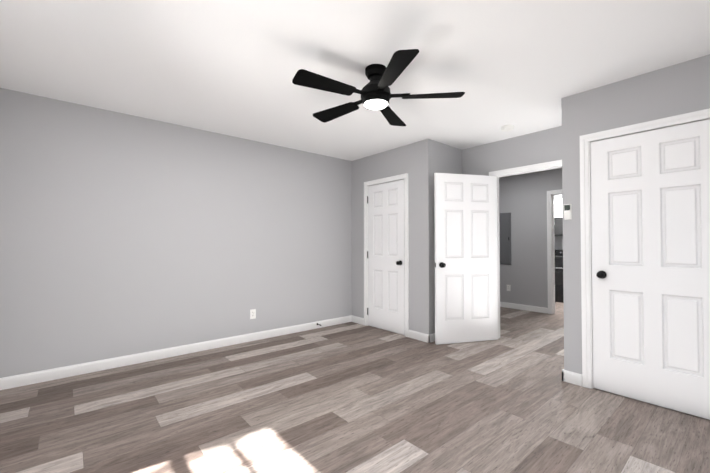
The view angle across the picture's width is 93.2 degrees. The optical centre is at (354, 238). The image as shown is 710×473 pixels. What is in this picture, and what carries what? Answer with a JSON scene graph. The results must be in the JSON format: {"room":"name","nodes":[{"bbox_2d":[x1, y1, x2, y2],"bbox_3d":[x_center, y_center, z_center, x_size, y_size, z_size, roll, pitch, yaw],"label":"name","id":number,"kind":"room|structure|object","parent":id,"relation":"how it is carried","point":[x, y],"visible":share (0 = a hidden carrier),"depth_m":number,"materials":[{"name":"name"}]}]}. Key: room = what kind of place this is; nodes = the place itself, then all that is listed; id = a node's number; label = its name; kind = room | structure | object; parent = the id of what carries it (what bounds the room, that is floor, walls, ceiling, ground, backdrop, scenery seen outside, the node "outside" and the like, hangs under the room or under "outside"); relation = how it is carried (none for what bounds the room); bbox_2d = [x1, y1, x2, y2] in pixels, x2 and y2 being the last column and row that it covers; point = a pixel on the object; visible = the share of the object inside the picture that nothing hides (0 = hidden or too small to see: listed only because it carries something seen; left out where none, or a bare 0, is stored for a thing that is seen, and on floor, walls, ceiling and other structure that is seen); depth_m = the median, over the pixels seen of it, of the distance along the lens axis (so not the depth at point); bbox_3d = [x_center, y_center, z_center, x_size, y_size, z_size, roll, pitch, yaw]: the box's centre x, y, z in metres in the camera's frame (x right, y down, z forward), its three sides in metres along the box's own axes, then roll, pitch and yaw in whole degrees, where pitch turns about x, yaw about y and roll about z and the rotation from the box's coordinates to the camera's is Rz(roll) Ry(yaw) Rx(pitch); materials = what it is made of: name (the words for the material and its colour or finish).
{"room":"empty bedroom","nodes":[
{"label":"empty bedroom","id":0,"kind":"room"},
{"bbox_2d":[0,88,351,377],"bbox_3d":[0.327,0.049,5.562,8.745,2.465,0.120,1,-1,-40],"label":"wall","id":1,"kind":"structure","parent":0,"point":[122,234],"depth_m":3.42,"materials":[{"name":"grey paint"}]},
{"bbox_2d":[0,315,355,389],"bbox_3d":[-1.490,1.205,3.905,3.795,0.095,0.015,1,-1,-40],"label":"baseboard","id":2,"kind":"structure","parent":1,"relation":"attached to","point":[14,381],"depth_m":3.40,"materials":[{"name":"white wood"}]},
{"bbox_2d":[250,309,255,318],"bbox_3d":[-1.251,0.931,4.118,0.070,0.114,0.009,1,-1,-40],"label":"outlet","id":3,"kind":"object","parent":1,"relation":"attached to","point":[252,313],"visible":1,"depth_m":4.12,"materials":[{"name":"white plastic"}]},
{"bbox_2d":[0,302,709,472],"bbox_3d":[1.886,1.279,3.710,8.985,0.060,4.930,1,-1,-40],"label":"floor","id":4,"kind":"structure","parent":0,"point":[350,397],"depth_m":2.33,"materials":[{"name":"grey laminate"}]},
{"bbox_2d":[555,250,563,302],"bbox_3d":[4.314,0.777,7.041,0.701,1.060,0.760,1,-1,-40],"label":"range","id":5,"kind":"object","parent":4,"relation":"on","point":[559,296],"visible":0.21,"depth_m":6.80,"materials":[{"name":"black metal"}]},
{"bbox_2d":[0,0,709,160],"bbox_3d":[1.886,-1.246,3.754,8.985,0.060,4.930,1,-1,-40],"label":"ceiling","id":6,"kind":"structure","parent":0,"point":[233,67],"depth_m":2.31,"materials":[{"name":"white paint"}]},
{"bbox_2d":[292,49,464,125],"bbox_3d":[0.122,-1.103,2.462,1.205,0.270,1.204,1,-1,-40],"label":"ceiling fan","id":7,"kind":"object","parent":6,"relation":"hanging from","point":[375,93],"visible":1,"depth_m":2.37,"materials":[{"name":"black"}]},
{"bbox_2d":[501,125,513,130],"bbox_3d":[1.664,-1.197,3.662,0.132,0.040,0.132,1,-1,-40],"label":"smoke detector","id":8,"kind":"object","parent":6,"relation":"attached to","point":[507,127],"visible":1,"depth_m":3.63,"materials":[{"name":"white plastic"}]},
{"bbox_2d":[352,139,434,334],"bbox_3d":[0.465,0.033,4.649,0.120,2.465,1.450,1,-1,-40],"label":"wall","id":9,"kind":"structure","parent":0,"point":[415,161],"depth_m":4.23,"materials":[{"name":"grey paint"}]},
{"bbox_2d":[367,179,404,334],"bbox_3d":[0.425,0.248,4.627,0.173,2.018,0.708,1,-1,-40],"label":"closet door","id":10,"kind":"structure","parent":9,"relation":"in","point":[386,263],"depth_m":4.59,"materials":[{"name":"white wood"}]},
{"bbox_2d":[364,173,408,336],"bbox_3d":[0.453,0.218,4.645,0.138,2.094,0.837,1,-1,-40],"label":"door frame","id":11,"kind":"structure","parent":9,"relation":"attached to","point":[387,179],"depth_m":4.49,"materials":[{"name":"white wood"}]},
{"bbox_2d":[408,330,423,341],"bbox_3d":[0.774,1.209,4.161,0.015,0.095,0.279,1,-1,-40],"label":"baseboard","id":12,"kind":"structure","parent":9,"relation":"attached to","point":[416,335],"depth_m":4.16,"materials":[{"name":"white wood"}]},
{"bbox_2d":[434,141,461,222],"bbox_3d":[1.178,0.028,4.382,0.620,2.465,0.120,1,-1,-40],"label":"wall","id":13,"kind":"structure","parent":0,"point":[447,158],"depth_m":4.33,"materials":[{"name":"grey paint"}]},
{"bbox_2d":[424,333,434,342],"bbox_3d":[1.170,1.211,4.267,0.755,0.095,0.015,1,-1,-40],"label":"baseboard","id":14,"kind":"structure","parent":13,"relation":"attached to","point":[429,338],"depth_m":4.05,"materials":[{"name":"white wood"}]},
{"bbox_2d":[462,126,561,175],"bbox_3d":[2.079,0.019,3.895,0.120,2.465,4.690,1,-1,-40],"label":"wall","id":15,"kind":"structure","parent":0,"point":[542,146],"depth_m":4.02,"materials":[{"name":"grey paint"}]},
{"bbox_2d":[434,173,497,344],"bbox_3d":[1.354,0.238,4.060,0.843,2.018,0.173,0,-1,-14],"label":"hall door","id":16,"kind":"structure","parent":15,"relation":"in","point":[465,215],"depth_m":4.04,"materials":[{"name":"white wood"}]},
{"bbox_2d":[489,160,561,338],"bbox_3d":[2.066,0.205,3.907,0.156,2.094,0.972,1,-1,-40],"label":"door frame","id":17,"kind":"structure","parent":15,"relation":"attached to","point":[556,164],"depth_m":4.15,"materials":[{"name":"white wood"}]},
{"bbox_2d":[499,168,561,307],"bbox_3d":[3.746,0.044,5.315,0.120,2.465,4.690,1,-1,-40],"label":"wall","id":18,"kind":"structure","parent":0,"point":[523,199],"depth_m":6.00,"materials":[{"name":"grey paint"}]},
{"bbox_2d":[499,212,510,264],"bbox_3d":[2.789,0.009,6.330,0.022,0.970,0.305,1,-1,-40],"label":"panel","id":19,"kind":"object","parent":18,"relation":"attached to","point":[505,237],"visible":0.62,"depth_m":6.28,"materials":[{"name":"grey metal"}]},
{"bbox_2d":[500,302,547,313],"bbox_3d":[2.744,1.248,6.367,0.015,0.095,1.679,1,-1,-40],"label":"baseboard","id":20,"kind":"structure","parent":18,"relation":"attached to","point":[502,304],"depth_m":6.01,"materials":[{"name":"white wood"}]},
{"bbox_2d":[547,189,561,313],"bbox_3d":[3.657,0.232,5.417,0.156,2.094,0.967,1,-1,-40],"label":"door frame","id":21,"kind":"structure","parent":18,"relation":"attached to","point":[550,253],"depth_m":5.71,"materials":[{"name":"white wood"}]},
{"bbox_2d":[554,194,562,249],"bbox_3d":[5.261,0.067,6.605,0.120,2.465,4.930,1,-1,-40],"label":"wall","id":22,"kind":"structure","parent":0,"point":[558,242],"depth_m":7.41,"materials":[{"name":"grey paint"}]},
{"bbox_2d":[554,198,562,217],"bbox_3d":[4.459,-0.641,7.189,0.320,0.400,0.760,1,-1,-40],"label":"upper cabinet","id":23,"kind":"object","parent":22,"relation":"attached to","point":[558,208],"depth_m":7.08,"materials":[{"name":"white wood"}]},
{"bbox_2d":[554,217,562,235],"bbox_3d":[4.422,-0.244,7.150,0.418,0.385,0.750,1,-1,-40],"label":"over-the-range microwave","id":24,"kind":"object","parent":23,"relation":"attached to","point":[558,226],"depth_m":7.04,"materials":[{"name":"black"}]},
{"bbox_2d":[561,54,709,373],"bbox_3d":[2.436,-0.009,2.289,0.120,2.465,1.780,1,-1,-40],"label":"wall","id":25,"kind":"structure","parent":0,"point":[677,89],"depth_m":2.75,"materials":[{"name":"grey paint"}]},
{"bbox_2d":[564,204,571,219],"bbox_3d":[1.832,-0.228,2.892,0.022,0.132,0.056,1,-1,-40],"label":"thermostat","id":26,"kind":"object","parent":25,"relation":"attached to","point":[567,211],"visible":1,"depth_m":2.88,"materials":[{"name":"white plastic"}]},
{"bbox_2d":[562,369,578,381],"bbox_3d":[2.094,1.192,3.159,0.785,0.095,0.020,1,-1,-40],"label":"baseboard","id":27,"kind":"structure","parent":25,"relation":"attached to","point":[567,376],"depth_m":2.87,"materials":[{"name":"white wood"}]},
{"bbox_2d":[580,108,709,388],"bbox_3d":[2.238,0.181,2.518,0.156,2.094,0.892,1,-1,-40],"label":"door frame","id":28,"kind":"structure","parent":25,"relation":"attached to","point":[586,257],"depth_m":2.77,"materials":[{"name":"white wood"}]},
{"bbox_2d":[590,119,709,419],"bbox_3d":[2.209,0.210,2.486,0.173,2.018,0.762,1,-1,-40],"label":"door","id":29,"kind":"structure","parent":25,"relation":"in","point":[650,216],"depth_m":2.47,"materials":[{"name":"white wood"}]}
]}

